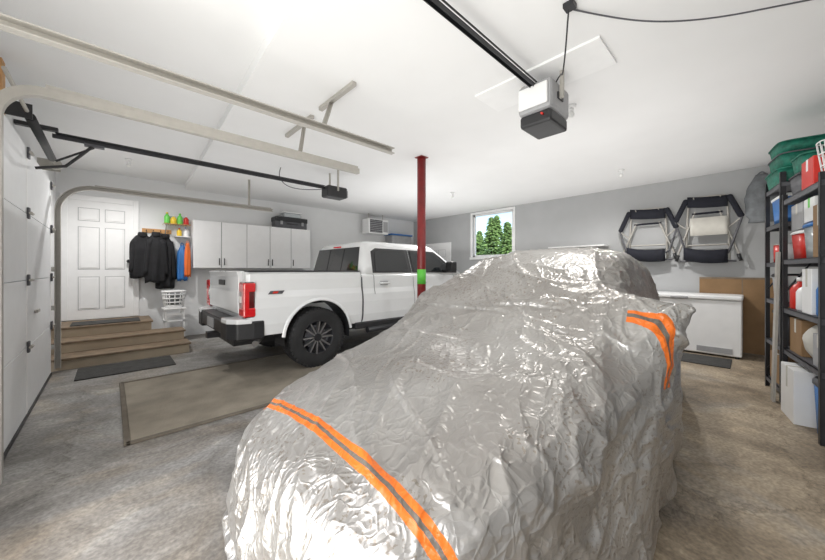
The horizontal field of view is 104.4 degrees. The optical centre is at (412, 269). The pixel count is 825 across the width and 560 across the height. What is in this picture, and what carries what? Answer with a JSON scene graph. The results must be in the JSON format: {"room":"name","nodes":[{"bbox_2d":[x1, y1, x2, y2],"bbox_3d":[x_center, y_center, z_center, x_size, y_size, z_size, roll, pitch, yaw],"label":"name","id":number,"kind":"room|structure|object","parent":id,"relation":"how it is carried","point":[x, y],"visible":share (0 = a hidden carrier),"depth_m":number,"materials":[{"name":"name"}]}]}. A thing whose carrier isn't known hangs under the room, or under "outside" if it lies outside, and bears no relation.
{"room":"garage","nodes":[
{"label":"garage","id":0,"kind":"room"},
{"bbox_2d":[5,76,54,323],"bbox_3d":[-2.867,-0.280,1.970,0.150,3.200,8.800,0,0,-43],"label":"wall","id":1,"kind":"structure","parent":0,"point":[26,134],"depth_m":4.00,"materials":[{"name":"white paint"}]},
{"bbox_2d":[0,57,61,171],"bbox_3d":[-3.587,-1.385,3.009,0.215,0.550,2.700,0,0,-43],"label":"spring","id":2,"kind":"object","parent":1,"relation":"attached to","point":[19,108],"visible":0.73,"depth_m":2.70,"materials":[{"name":"metal"}]},
{"bbox_2d":[50,185,272,368],"bbox_3d":[-3.655,0.055,5.003,2.858,2.430,0.056,0,0,-43],"label":"door track","id":3,"kind":"object","parent":1,"relation":"attached to","point":[56,269],"visible":0.88,"depth_m":4.15,"materials":[{"name":"metal"}]},
{"bbox_2d":[0,84,359,484],"bbox_3d":[-1.600,0.050,2.713,2.708,2.440,0.056,0,0,-43],"label":"door track","id":4,"kind":"object","parent":1,"relation":"attached to","point":[8,95],"visible":1,"depth_m":2.18,"materials":[{"name":"metal"}]},
{"bbox_2d":[0,13,394,154],"bbox_3d":[-1.150,0.037,2.184,2.638,2.465,0.056,0,0,-43],"label":"door track","id":5,"kind":"object","parent":1,"relation":"attached to","point":[9,24],"visible":1,"depth_m":1.88,"materials":[{"name":"metal"}]},
{"bbox_2d":[0,0,285,184],"bbox_3d":[-2.231,-1.820,2.569,1.896,0.220,9.100,0,0,-43],"label":"ceiling","id":6,"kind":"structure","parent":0,"point":[212,42],"depth_m":2.65,"materials":[{"name":"paint"}]},
{"bbox_2d":[55,167,413,335],"bbox_3d":[-2.948,-0.280,8.042,8.360,3.200,0.150,0,0,-43],"label":"wall","id":7,"kind":"structure","parent":0,"point":[326,227],"depth_m":6.52,"materials":[{"name":"white paint"}]},
{"bbox_2d":[60,192,67,320],"bbox_3d":[-5.749,-0.215,5.276,0.090,2.110,0.035,0,0,-43],"label":"door frame","id":8,"kind":"structure","parent":7,"relation":"attached to","point":[64,210],"depth_m":5.27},
{"bbox_2d":[68,194,132,205],"bbox_3d":[-5.402,-0.709,5.572,0.820,1.122,0.080,0,0,-43],"label":"door frame","id":9,"kind":"structure","parent":7,"relation":"in","point":[73,196],"depth_m":5.56,"materials":[{"name":"white wood"}]},
{"bbox_2d":[68,199,132,320],"bbox_3d":[-5.423,-0.170,5.594,0.820,2.020,0.020,0,0,-43],"label":"door","id":10,"kind":"structure","parent":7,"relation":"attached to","point":[74,273],"depth_m":5.57,"materials":[{"name":"wood"}]},
{"bbox_2d":[80,228,97,267],"bbox_3d":[-5.532,-0.372,5.471,0.212,0.677,0.010,0,0,-43],"label":"panel","id":11,"kind":"object","parent":10,"relation":"attached to","point":[88,237],"visible":1,"depth_m":5.46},
{"bbox_2d":[80,209,97,219],"bbox_3d":[-5.532,-0.948,5.471,0.212,0.172,0.010,0,0,-43],"label":"panel","id":12,"kind":"object","parent":10,"relation":"attached to","point":[88,214],"visible":1,"depth_m":5.47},
{"bbox_2d":[80,278,97,308],"bbox_3d":[-5.532,0.396,5.471,0.212,0.516,0.010,0,0,-43],"label":"panel","id":13,"kind":"object","parent":10,"relation":"attached to","point":[88,286],"visible":1,"depth_m":5.46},
{"bbox_2d":[107,230,122,267],"bbox_3d":[-5.293,-0.372,5.696,0.212,0.677,0.010,0,0,-43],"label":"panel","id":14,"kind":"object","parent":10,"relation":"attached to","point":[114,237],"visible":1,"depth_m":5.69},
{"bbox_2d":[107,211,122,221],"bbox_3d":[-5.293,-0.948,5.696,0.212,0.172,0.010,0,0,-43],"label":"panel","id":15,"kind":"object","parent":10,"relation":"attached to","point":[111,216],"visible":1,"depth_m":5.70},
{"bbox_2d":[107,278,122,306],"bbox_3d":[-5.293,0.396,5.696,0.212,0.516,0.010,0,0,-43],"label":"panel","id":16,"kind":"object","parent":10,"relation":"attached to","point":[114,285],"visible":1,"depth_m":5.69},
{"bbox_2d":[133,201,138,315],"bbox_3d":[-5.092,-0.215,5.895,0.075,2.110,0.035,0,0,-43],"label":"door frame","id":17,"kind":"structure","parent":7,"relation":"attached to","point":[135,203],"depth_m":5.88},
{"bbox_2d":[129,232,148,278],"bbox_3d":[-4.947,-0.265,5.862,0.384,0.850,0.231,0,0,-43],"label":"coat","id":18,"kind":"object","parent":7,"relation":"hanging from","point":[137,245],"visible":0.68,"depth_m":5.75,"materials":[{"name":"black fabric"}]},
{"bbox_2d":[142,228,170,233],"bbox_3d":[-4.851,-0.740,6.081,0.440,0.080,0.094,0,0,-43],"label":"coat rack","id":19,"kind":"object","parent":7,"relation":"attached to","point":[147,230],"visible":0.98,"depth_m":6.08,"materials":[{"name":"brown wood"}]},
{"bbox_2d":[143,232,168,282],"bbox_3d":[-4.760,-0.230,5.928,0.226,0.940,0.361,0,0,30],"label":"coat","id":20,"kind":"object","parent":19,"relation":"hanging from","point":[155,269],"visible":1,"depth_m":5.86,"materials":[{"name":"black fabric"}]},
{"bbox_2d":[155,234,176,288],"bbox_3d":[-4.703,-0.160,6.092,0.344,1.040,0.227,0,0,-32],"label":"coat","id":21,"kind":"object","parent":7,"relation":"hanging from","point":[169,283],"visible":0.58,"depth_m":6.07,"materials":[{"name":"black fabric"}]},
{"bbox_2d":[162,223,189,237],"bbox_3d":[-4.570,-0.760,6.205,0.420,0.240,0.300,0,0,-43],"label":"wall shelf","id":22,"kind":"object","parent":7,"relation":"attached to","point":[163,223],"visible":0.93,"depth_m":6.17,"materials":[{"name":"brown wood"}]},
{"bbox_2d":[164,212,169,223],"bbox_3d":[-4.686,-0.991,6.110,0.090,0.220,0.090,0,0,-43],"label":"spray bottle","id":23,"kind":"object","parent":22,"relation":"on","point":[166,217],"visible":0.88,"depth_m":6.08,"materials":[{"name":"green plastic"}]},
{"bbox_2d":[170,215,176,224],"bbox_3d":[-4.613,-0.966,6.178,0.100,0.170,0.100,0,0,-43],"label":"spray bottle","id":24,"kind":"object","parent":22,"relation":"on","point":[173,219],"visible":0.94,"depth_m":6.15,"materials":[{"name":"yellow plastic"}]},
{"bbox_2d":[177,213,182,224],"bbox_3d":[-4.540,-0.991,6.247,0.090,0.220,0.090,0,0,-43],"label":"spray bottle","id":25,"kind":"object","parent":22,"relation":"on","point":[179,218],"visible":0.88,"depth_m":6.22,"materials":[{"name":"green plastic"}]},
{"bbox_2d":[176,243,187,280],"bbox_3d":[-4.510,-0.161,6.275,0.187,0.762,0.169,0,0,-43],"label":"jacket","id":26,"kind":"object","parent":22,"relation":"hanging from","point":[180,254],"visible":0.74,"depth_m":6.21,"materials":[{"name":"blue fabric"}]},
{"bbox_2d":[184,241,190,276],"bbox_3d":[-4.357,-0.210,6.199,0.110,0.699,0.069,0,0,-43],"label":"safety vest","id":27,"kind":"object","parent":22,"relation":"hanging from","point":[187,254],"visible":1,"depth_m":6.17,"materials":[{"name":"orange fabric"}]},
{"bbox_2d":[190,220,309,267],"bbox_3d":[-3.492,-0.510,7.162,2.400,0.940,0.382,0,0,-43],"label":"upper cabinet","id":28,"kind":"object","parent":7,"relation":"attached to","point":[212,244],"visible":1,"depth_m":6.87,"materials":[{"name":"wood"}]},
{"bbox_2d":[271,216,306,229],"bbox_3d":[-2.939,-1.111,7.675,0.770,0.258,0.337,0,0,-43],"label":"tool case","id":29,"kind":"object","parent":28,"relation":"on","point":[277,221],"visible":0.93,"depth_m":7.53,"materials":[{"name":"black plastic"}]},
{"bbox_2d":[280,211,301,218],"bbox_3d":[-2.933,-1.309,7.706,0.440,0.132,0.280,0,0,-43],"label":"storage tote","id":30,"kind":"object","parent":29,"relation":"on","point":[284,213],"visible":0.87,"depth_m":7.60,"materials":[{"name":"white plastic"}]},
{"bbox_3d":[-0.427,-0.667,10.040,1.050,0.275,0.399,0,0,-43],"label":"wall shelf","id":31,"kind":"object","parent":7,"relation":"attached to","visible":0},
{"bbox_2d":[384,233,411,243],"bbox_3d":[-0.435,-0.953,10.012,0.860,0.294,0.370,0,0,-43],"label":"storage tote","id":32,"kind":"object","parent":31,"relation":"on","point":[390,238],"visible":0.77,"depth_m":9.82,"materials":[{"name":"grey plastic"}]},
{"bbox_2d":[0,328,824,559],"bbox_3d":[0.103,1.380,4.769,8.410,0.120,9.100,0,0,-43],"label":"floor","id":33,"kind":"structure","parent":0,"point":[751,479],"depth_m":2.03,"materials":[{"name":"concrete"}]},
{"bbox_2d":[4,372,51,458],"bbox_3d":[-3.590,1.305,2.979,0.060,0.030,2.860,0,0,-43],"label":"seal","id":34,"kind":"object","parent":33,"relation":"on","point":[13,439],"visible":0.33,"depth_m":2.76,"materials":[{"name":"black plastic"}]},
{"bbox_2d":[4,325,50,450],"bbox_3d":[-3.587,0.965,2.982,0.070,0.650,2.860,0,0,-43],"label":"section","id":35,"kind":"object","parent":34,"relation":"on","point":[39,355],"depth_m":2.80,"materials":[{"name":"metal"}]},
{"bbox_2d":[4,274,50,366],"bbox_3d":[-3.587,0.365,2.982,0.070,0.650,2.860,0,0,-43],"label":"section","id":36,"kind":"object","parent":35,"relation":"on","point":[39,289],"depth_m":2.80,"materials":[{"name":"metal"}]},
{"bbox_2d":[4,199,50,282],"bbox_3d":[-3.593,-0.207,2.976,0.052,0.594,2.860,0,0,-43],"label":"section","id":37,"kind":"object","parent":36,"relation":"on","point":[14,218],"depth_m":2.77,"materials":[{"name":"metal"}]},
{"bbox_2d":[4,115,50,228],"bbox_3d":[-3.587,-0.782,2.982,0.070,0.644,2.860,0,0,-43],"label":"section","id":38,"kind":"object","parent":37,"relation":"on","point":[14,147],"depth_m":2.80,"materials":[{"name":"metal"}]},
{"bbox_2d":[51,315,190,371],"bbox_3d":[-4.678,1.085,5.176,1.590,0.470,1.570,0,0,-43],"label":"entry steps","id":39,"kind":"structure","parent":33,"relation":"on","point":[99,344],"depth_m":4.83,"materials":[{"name":"wood"}]},
{"bbox_2d":[70,317,140,326],"bbox_3d":[-4.988,0.842,5.227,0.810,0.014,0.450,0,0,-43],"label":"door mat","id":40,"kind":"object","parent":39,"relation":"on","point":[108,321],"visible":1,"depth_m":5.19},
{"bbox_2d":[74,355,175,380],"bbox_3d":[-3.861,1.312,4.345,0.980,0.013,0.620,0,0,-43],"label":"door mat","id":41,"kind":"object","parent":33,"relation":"on","point":[150,363],"visible":1,"depth_m":4.29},
{"bbox_2d":[161,306,185,335],"bbox_3d":[-4.436,1.008,5.947,0.340,0.625,0.340,0,0,-43],"label":"stool","id":42,"kind":"object","parent":33,"relation":"on","point":[181,319],"visible":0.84,"depth_m":5.92,"materials":[{"name":"plastic"}]},
{"bbox_2d":[161,290,185,307],"bbox_3d":[-4.443,0.536,5.954,0.376,0.313,0.368,0,0,-43],"label":"laundry basket","id":43,"kind":"object","parent":42,"relation":"on","point":[171,298],"visible":1,"depth_m":5.84,"materials":[{"name":"white plastic"}]},
{"bbox_2d":[163,318,183,321],"bbox_3d":[-4.436,0.930,5.947,0.300,0.020,0.300,0,0,-43],"label":"shelf","id":44,"kind":"object","parent":42,"relation":"attached to","point":[175,319],"depth_m":5.91,"materials":[{"name":"white plastic"}]},
{"bbox_2d":[119,353,338,446],"bbox_3d":[-1.843,1.310,3.910,2.540,0.019,1.800,0,0,-43],"label":"runner mat","id":45,"kind":"object","parent":33,"relation":"on","point":[156,406],"visible":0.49,"depth_m":3.38,"materials":[{"name":"carpet"}]},
{"bbox_2d":[198,241,459,367],"bbox_3d":[-0.694,0.400,6.161,5.600,1.839,2.320,0,0,-43],"label":"pickup truck","id":46,"kind":"object","parent":33,"relation":"on","point":[369,285],"visible":0.7,"depth_m":4.49,"materials":[{"name":"white paint"}]},
{"bbox_2d":[207,279,211,305],"bbox_3d":[-3.143,0.350,5.042,0.138,0.420,0.210,0,0,-43],"label":"tail light","id":47,"kind":"object","parent":46,"relation":"on","point":[208,281],"depth_m":4.98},
{"bbox_2d":[239,282,255,317],"bbox_3d":[-1.956,0.350,3.783,0.138,0.420,0.210,0,0,-43],"label":"tail light","id":48,"kind":"object","parent":46,"relation":"on","point":[247,290],"depth_m":3.71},
{"bbox_2d":[443,261,456,272],"bbox_3d":[0.697,-0.055,6.070,0.140,0.210,0.280,0,0,-43],"label":"mirror","id":49,"kind":"object","parent":46,"relation":"attached to","point":[451,266],"depth_m":5.99,"materials":[{"name":"black plastic"}]},
{"bbox_2d":[223,247,695,559],"bbox_3d":[1.140,0.550,2.723,4.865,1.528,2.029,0,0,-43],"label":"cover","id":50,"kind":"object","parent":33,"relation":"on","point":[527,404],"visible":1,"depth_m":1.28,"materials":[{"name":"silver fabric"}]},
{"bbox_2d":[657,291,743,359],"bbox_3d":[4.553,0.855,5.390,0.680,0.930,1.420,0,0,-43],"label":"chest freezer","id":51,"kind":"object","parent":33,"relation":"on","point":[716,325],"visible":0.65,"depth_m":4.90,"materials":[{"name":"white plastic"}]},
{"bbox_2d":[681,352,731,368],"bbox_3d":[4.198,1.313,4.746,0.620,0.011,0.750,0,0,-43],"label":"door mat","id":52,"kind":"object","parent":33,"relation":"on","point":[686,357],"visible":0.64,"depth_m":4.62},
{"bbox_2d":[699,277,789,354],"bbox_3d":[5.290,0.720,5.123,0.027,1.200,1.040,0,0,-43],"label":"wooden panel","id":53,"kind":"object","parent":33,"relation":"on","point":[753,289],"visible":0.46,"depth_m":5.06,"materials":[{"name":"wood"}]},
{"bbox_2d":[770,252,780,401],"bbox_3d":[3.650,0.570,3.217,0.054,1.500,0.080,0,0,38],"label":"lumber","id":54,"kind":"object","parent":33,"relation":"on","point":[777,254],"visible":1,"depth_m":3.19,"materials":[{"name":"wood"}]},
{"bbox_2d":[765,171,817,401],"bbox_3d":[4.037,0.170,3.297,0.450,2.300,0.600,0,0,38],"label":"metal shelving","id":55,"kind":"object","parent":33,"relation":"on","point":[784,186],"visible":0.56,"depth_m":3.54,"materials":[{"name":"metal"}]},
{"bbox_2d":[773,244,778,261],"bbox_3d":[4.046,-0.179,3.480,0.166,0.197,0.166,0,0,38],"label":"paint can","id":56,"kind":"object","parent":55,"relation":"on","point":[775,247],"visible":0.25,"depth_m":3.51,"materials":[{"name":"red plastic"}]},
{"bbox_2d":[765,165,793,189],"bbox_3d":[4.031,-0.961,3.314,0.460,0.159,0.580,0,0,38],"label":"storage bin","id":57,"kind":"object","parent":55,"relation":"on","point":[772,179],"visible":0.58,"depth_m":3.29,"materials":[{"name":"teal plastic"}]},
{"bbox_2d":[768,146,824,171],"bbox_3d":[4.035,-1.117,3.311,0.430,0.149,0.540,0,0,38],"label":"storage bin","id":58,"kind":"object","parent":57,"relation":"on","point":[784,159],"visible":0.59,"depth_m":3.23,"materials":[{"name":"teal plastic"}]},
{"bbox_2d":[768,134,824,159],"bbox_3d":[4.028,-1.252,3.310,0.420,0.119,0.490,0,0,38],"label":"storage bin","id":59,"kind":"object","parent":58,"relation":"on","point":[809,141],"visible":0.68,"depth_m":3.18,"materials":[{"name":"teal plastic"}]},
{"bbox_2d":[771,192,793,224],"bbox_3d":[4.025,-0.630,3.306,0.380,0.299,0.480,0,0,38],"label":"storage bin","id":60,"kind":"object","parent":55,"relation":"on","point":[775,202],"visible":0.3,"depth_m":3.39,"materials":[{"name":"blue plastic"}]},
{"bbox_2d":[770,350,796,383],"bbox_3d":[4.041,1.049,3.319,0.372,0.300,0.440,0,0,38],"label":"cardboard box","id":61,"kind":"object","parent":55,"relation":"on","point":[789,358],"visible":0.22,"depth_m":3.38,"materials":[{"name":"brown cardboard"}]},
{"bbox_2d":[772,310,795,345],"bbox_3d":[4.035,0.600,3.311,0.370,0.339,0.460,0,0,38],"label":"storage bin","id":62,"kind":"object","parent":55,"relation":"on","point":[789,315],"visible":0.07,"depth_m":3.24,"materials":[{"name":"black plastic"}]},
{"bbox_2d":[771,274,801,288],"bbox_3d":[4.106,0.179,3.402,0.370,0.279,0.250,0,0,38],"label":"storage bin","id":63,"kind":"object","parent":55,"relation":"on","point":[772,275],"visible":0.16,"depth_m":3.49,"materials":[{"name":"black plastic"}]},
{"bbox_2d":[788,243,793,258],"bbox_3d":[3.917,-0.179,3.313,0.166,0.197,0.166,0,0,38],"label":"paint can","id":64,"kind":"object","parent":55,"relation":"on","point":[790,245],"visible":0.12,"depth_m":3.26,"materials":[{"name":"white plastic"}]},
{"bbox_2d":[788,276,801,301],"bbox_3d":[3.931,0.189,3.208,0.332,0.260,0.210,0,0,38],"label":"carton","id":65,"kind":"object","parent":55,"relation":"on","point":[791,279],"visible":0.02,"depth_m":3.20,"materials":[{"name":"plastic"}]},
{"bbox_2d":[781,361,816,428],"bbox_3d":[3.521,1.089,2.760,0.392,0.460,0.360,0,0,38],"label":"carton","id":66,"kind":"object","parent":33,"relation":"on","point":[797,387],"visible":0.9,"depth_m":2.72,"materials":[{"name":"cardboard"}]},
{"bbox_2d":[782,171,824,446],"bbox_3d":[3.536,0.290,2.648,0.450,2.060,0.960,0,0,38],"label":"metal shelving","id":67,"kind":"object","parent":33,"relation":"on","point":[818,188],"visible":0.73,"depth_m":2.50,"materials":[{"name":"metal"}]},
{"bbox_2d":[789,171,801,195],"bbox_3d":[3.679,-0.780,2.841,0.400,0.199,0.400,0,0,38],"label":"storage bin","id":68,"kind":"object","parent":67,"relation":"on","point":[796,180],"visible":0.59,"depth_m":2.92,"materials":[{"name":"black plastic"}]},
{"bbox_2d":[791,149,824,174],"bbox_3d":[3.679,-0.963,2.841,0.380,0.159,0.360,0,0,38],"label":"storage bin","id":69,"kind":"object","parent":68,"relation":"on","point":[797,162],"visible":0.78,"depth_m":2.86,"materials":[{"name":"teal plastic"}]},
{"bbox_2d":[790,277,801,308],"bbox_3d":[3.663,0.220,3.017,0.140,0.299,0.140,0,0,38],"label":"detergent jug","id":70,"kind":"object","parent":67,"relation":"on","point":[795,287],"visible":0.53,"depth_m":3.02,"materials":[{"name":"red plastic"}]},
{"bbox_2d":[790,230,806,258],"bbox_3d":[3.693,-0.231,2.868,0.370,0.259,0.300,0,0,38],"label":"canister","id":71,"kind":"object","parent":67,"relation":"on","point":[798,238],"visible":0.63,"depth_m":2.90,"materials":[{"name":"red plastic"}]},
{"bbox_2d":[791,201,806,230],"bbox_3d":[3.701,-0.491,2.862,0.352,0.240,0.300,0,0,38],"label":"cardboard box","id":72,"kind":"object","parent":71,"relation":"on","point":[797,211],"visible":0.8,"depth_m":2.95,"materials":[{"name":"white cardboard"}]},
{"bbox_2d":[796,287,801,310],"bbox_3d":[3.571,0.234,2.898,0.130,0.269,0.130,0,0,38],"label":"detergent jug","id":73,"kind":"object","parent":67,"relation":"on","point":[799,291],"visible":0.2,"depth_m":2.91,"materials":[{"name":"white plastic"}]},
{"bbox_2d":[790,317,816,357],"bbox_3d":[3.691,0.609,2.857,0.362,0.320,0.320,0,0,38],"label":"cardboard box","id":74,"kind":"object","parent":67,"relation":"on","point":[798,326],"visible":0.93,"depth_m":2.90,"materials":[{"name":"brown cardboard"}]},
{"bbox_2d":[802,222,812,257],"bbox_3d":[3.501,-0.251,2.618,0.370,0.299,0.270,0,0,38],"label":"storage bin","id":75,"kind":"object","parent":67,"relation":"on","point":[808,228],"visible":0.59,"depth_m":2.70,"materials":[{"name":"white plastic"}]},
{"bbox_2d":[804,196,817,222],"bbox_3d":[3.503,-0.511,2.622,0.332,0.200,0.240,0,0,38],"label":"carton","id":76,"kind":"object","parent":75,"relation":"on","point":[809,203],"visible":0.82,"depth_m":2.71,"materials":[{"name":"cardboard"}]},
{"bbox_2d":[802,269,817,314],"bbox_3d":[3.477,0.179,2.605,0.352,0.380,0.220,0,0,38],"label":"carton","id":77,"kind":"object","parent":67,"relation":"on","point":[809,276],"visible":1,"depth_m":2.66,"materials":[{"name":"cardboard"}]},
{"bbox_2d":[802,324,817,357],"bbox_3d":[3.494,0.608,2.616,0.386,0.320,0.264,0,0,38],"label":"bag","id":78,"kind":"object","parent":67,"relation":"on","point":[807,337],"visible":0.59,"depth_m":2.69,"materials":[{"name":"plastic"}]},
{"bbox_2d":[802,154,824,189],"bbox_3d":[3.448,-0.801,2.558,0.382,0.240,0.270,0,0,38],"label":"carton","id":79,"kind":"object","parent":67,"relation":"on","point":[810,167],"visible":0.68,"depth_m":2.61,"materials":[{"name":"cardboard"}]},
{"bbox_2d":[813,204,817,256],"bbox_3d":[3.321,-0.311,2.403,0.352,0.420,0.230,0,0,38],"label":"cardboard box","id":80,"kind":"object","parent":67,"relation":"on","point":[815,208],"visible":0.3,"depth_m":2.56,"materials":[{"name":"beige cardboard"}]},
{"bbox_2d":[813,333,817,366],"bbox_3d":[3.332,0.639,2.401,0.372,0.260,0.220,0,0,38],"label":"cardboard box","id":81,"kind":"object","parent":67,"relation":"on","point":[815,335],"visible":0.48,"depth_m":2.56,"materials":[{"name":"white cardboard"}]},
{"bbox_2d":[816,287,817,315],"bbox_3d":[3.278,0.200,2.518,0.130,0.339,0.130,0,0,38],"label":"detergent jug","id":82,"kind":"object","parent":67,"relation":"on","point":[817,287],"visible":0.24,"depth_m":2.55,"materials":[{"name":"blue plastic"}]},
{"bbox_2d":[816,139,824,170],"bbox_3d":[3.278,-0.833,2.354,0.387,0.301,0.206,0,0,38],"label":"wire basket","id":83,"kind":"object","parent":67,"relation":"on","point":[820,145],"visible":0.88,"depth_m":2.48,"materials":[{"name":"white plastic"}]},
{"bbox_2d":[812,376,817,432],"bbox_3d":[3.362,1.095,2.422,0.390,0.449,0.310,0,0,38],"label":"storage bin","id":84,"kind":"object","parent":33,"relation":"on","point":[815,379],"visible":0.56,"depth_m":2.58,"materials":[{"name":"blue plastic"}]},
{"bbox_3d":[0.129,1.314,4.601,0.240,0.012,0.240,0,0,-43],"label":"base plate","id":85,"kind":"object","parent":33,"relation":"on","visible":0},
{"bbox_2d":[417,157,425,297],"bbox_3d":[0.130,-0.150,4.601,0.124,2.916,0.124,0,0,-43],"label":"shaft","id":86,"kind":"object","parent":85,"relation":"on","point":[421,161],"visible":0.66,"depth_m":4.55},
{"bbox_2d":[417,269,425,283],"bbox_3d":[0.130,0.095,4.601,0.127,0.210,0.127,0,0,-43],"label":"band","id":87,"kind":"object","parent":86,"relation":"attached to","point":[421,273],"visible":1,"depth_m":4.54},
{"bbox_2d":[185,0,824,221],"bbox_3d":[0.655,-1.775,5.289,6.892,0.310,9.100,0,0,-43],"label":"ceiling","id":88,"kind":"structure","parent":0,"point":[688,99],"depth_m":2.99,"materials":[{"name":"paint"}]},
{"bbox_2d":[14,119,347,200],"bbox_3d":[-2.507,-1.294,4.285,3.541,0.653,0.536,0,0,-43],"label":"garage door opener","id":89,"kind":"object","parent":88,"relation":"hanging from","point":[329,191],"visible":1,"depth_m":3.75,"materials":[{"name":"black metal"}]},
{"bbox_2d":[248,180,249,204],"bbox_3d":[-2.925,-1.379,5.729,0.030,0.479,0.030,0,0,-43],"label":"bracket","id":90,"kind":"object","parent":88,"relation":"hanging from","point":[248,180],"visible":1,"depth_m":5.74,"materials":[{"name":"metal"}]},
{"bbox_2d":[285,114,313,151],"bbox_3d":[-1.303,-1.387,3.494,0.204,0.464,0.767,0,0,-43],"label":"bracket","id":91,"kind":"object","parent":88,"relation":"hanging from","point":[296,128],"visible":0.69,"depth_m":3.37,"materials":[{"name":"metal"}]},
{"bbox_2d":[319,80,355,123],"bbox_3d":[-0.795,-1.401,2.885,0.285,0.437,0.610,0,0,-43],"label":"bracket","id":92,"kind":"object","parent":88,"relation":"hanging from","point":[328,104],"visible":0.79,"depth_m":2.89,"materials":[{"name":"metal"}]},
{"bbox_2d":[362,213,387,234],"bbox_3d":[-1.071,-1.330,9.303,0.700,0.580,0.350,0,0,-43],"label":"heater","id":93,"kind":"object","parent":88,"relation":"hanging from","point":[371,226],"visible":1,"depth_m":9.13,"materials":[{"name":"white metal"}]},
{"bbox_2d":[370,219,382,232],"bbox_3d":[-1.030,-1.250,9.127,0.440,0.360,0.007,0,0,-43],"label":"grille","id":94,"kind":"object","parent":93,"relation":"attached to","point":[376,225],"depth_m":9.13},
{"bbox_2d":[423,0,616,138],"bbox_3d":[-0.048,-1.399,1.658,3.516,0.439,1.040,0,0,-43],"label":"garage door opener","id":95,"kind":"object","parent":88,"relation":"hanging from","point":[541,96],"visible":1,"depth_m":2.54,"materials":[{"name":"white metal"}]},
{"bbox_2d":[519,80,547,111],"bbox_3d":[0.966,-1.395,2.573,0.025,0.170,0.240,0,0,-43],"label":"light","id":96,"kind":"object","parent":95,"relation":"attached to","point":[534,97],"depth_m":2.55,"materials":[{"name":"white plastic"}]},
{"bbox_2d":[563,0,810,21],"bbox_3d":[1.707,-1.586,1.909,1.104,0.067,1.143,0,0,-43],"label":"cable","id":97,"kind":"object","parent":88,"relation":"hanging from","point":[572,5],"depth_m":1.98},
{"bbox_2d":[568,103,576,117],"bbox_3d":[1.565,-1.558,3.151,0.090,0.121,0.090,0,0,-43],"label":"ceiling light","id":98,"kind":"object","parent":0,"point":[572,106],"depth_m":3.13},
{"bbox_2d":[414,165,817,292],"bbox_3d":[3.108,-0.280,7.601,0.150,3.200,8.800,0,0,-43],"label":"wall","id":99,"kind":"structure","parent":0,"point":[597,218],"depth_m":6.05,"materials":[{"name":"grey paint"}]},
{"bbox_2d":[427,242,447,246],"bbox_3d":[0.761,-0.259,9.924,0.080,1.142,0.900,0,0,-43],"label":"door frame","id":100,"kind":"structure","parent":99,"relation":"in","point":[446,243],"depth_m":9.92,"materials":[{"name":"wood"}]},
{"bbox_2d":[429,245,447,261],"bbox_3d":[0.783,0.280,9.944,0.020,2.040,0.900,0,0,-43],"label":"slab","id":101,"kind":"object","parent":99,"relation":"attached to","point":[440,248],"visible":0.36,"depth_m":9.76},
{"bbox_2d":[448,242,450,261],"bbox_3d":[1.117,0.235,9.579,0.035,2.130,0.090,0,0,-43],"label":"door frame","id":102,"kind":"structure","parent":99,"relation":"attached to","point":[449,243],"depth_m":9.57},
{"bbox_2d":[470,206,514,259],"bbox_3d":[2.105,-0.945,8.531,0.035,1.310,1.410,0,0,-43],"label":"window frame","id":103,"kind":"structure","parent":99,"relation":"attached to","point":[507,208],"depth_m":8.76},
{"bbox_2d":[474,210,512,256],"bbox_3d":[2.165,-0.950,8.588,0.050,1.180,1.230,0,0,-43],"label":"window","id":104,"kind":"structure","parent":99,"relation":"in","point":[506,211],"depth_m":8.73,"materials":[{"name":"white plastic"}]},
{"bbox_2d":[548,244,608,248],"bbox_3d":[3.509,-0.367,6.811,0.349,0.275,1.100,0,0,-43],"label":"wall shelf","id":105,"kind":"object","parent":99,"relation":"attached to","point":[600,245],"visible":0.53,"depth_m":6.59,"materials":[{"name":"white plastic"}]},
{"bbox_2d":[618,207,678,261],"bbox_3d":[4.384,-0.655,5.973,0.224,1.011,0.921,0,0,-43],"label":"folding chair","id":106,"kind":"object","parent":99,"relation":"attached to","point":[657,255],"visible":0.97,"depth_m":5.89,"materials":[{"name":"fabric"}]},
{"bbox_2d":[674,194,744,262],"bbox_3d":[4.947,-0.685,5.376,0.224,1.151,0.881,0,0,-43],"label":"folding chair","id":107,"kind":"object","parent":99,"relation":"attached to","point":[716,225],"visible":1,"depth_m":5.31,"materials":[{"name":"fabric"}]},
{"bbox_2d":[744,171,777,222],"bbox_3d":[5.322,-1.125,4.879,0.280,0.789,0.370,0,0,-43],"label":"duffel bag","id":108,"kind":"object","parent":99,"relation":"hanging from","point":[754,200],"visible":0.67,"depth_m":4.84,"materials":[{"name":"grey fabric"}]},
{"label":"outside","id":109,"kind":"structure","parent":0,"visible":0},
{"bbox_3d":[1.784,1.535,24.353,64.000,0.170,57.000,0,0,-43],"label":"ground","id":110,"kind":"structure","parent":109,"visible":0},
{"bbox_2d":[476,235,483,254],"bbox_3d":[5.787,-0.844,28.226,3.114,4.587,3.001,0,0,22],"label":"spruce tree","id":111,"kind":"object","parent":110,"relation":"on","point":[478,239],"visible":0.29,"depth_m":27.93,"materials":[{"name":"green plant"}]},
{"bbox_2d":[478,217,499,254],"bbox_3d":[6.344,-1.380,25.509,3.303,5.660,2.980,0,0,-43],"label":"spruce tree","id":112,"kind":"object","parent":110,"relation":"on","point":[491,239],"visible":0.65,"depth_m":25.20,"materials":[{"name":"green plant"}]},
{"bbox_2d":[490,215,502,253],"bbox_3d":[7.777,-1.818,29.629,3.309,6.536,2.996,0,0,20],"label":"spruce tree","id":113,"kind":"object","parent":110,"relation":"on","point":[498,222],"visible":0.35,"depth_m":29.43,"materials":[{"name":"green plant"}]},
{"bbox_2d":[496,222,511,254],"bbox_3d":[6.966,-1.034,23.327,2.735,4.968,2.694,0,0,-43],"label":"spruce tree","id":114,"kind":"object","parent":110,"relation":"on","point":[505,244],"visible":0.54,"depth_m":23.07,"materials":[{"name":"green plant"}]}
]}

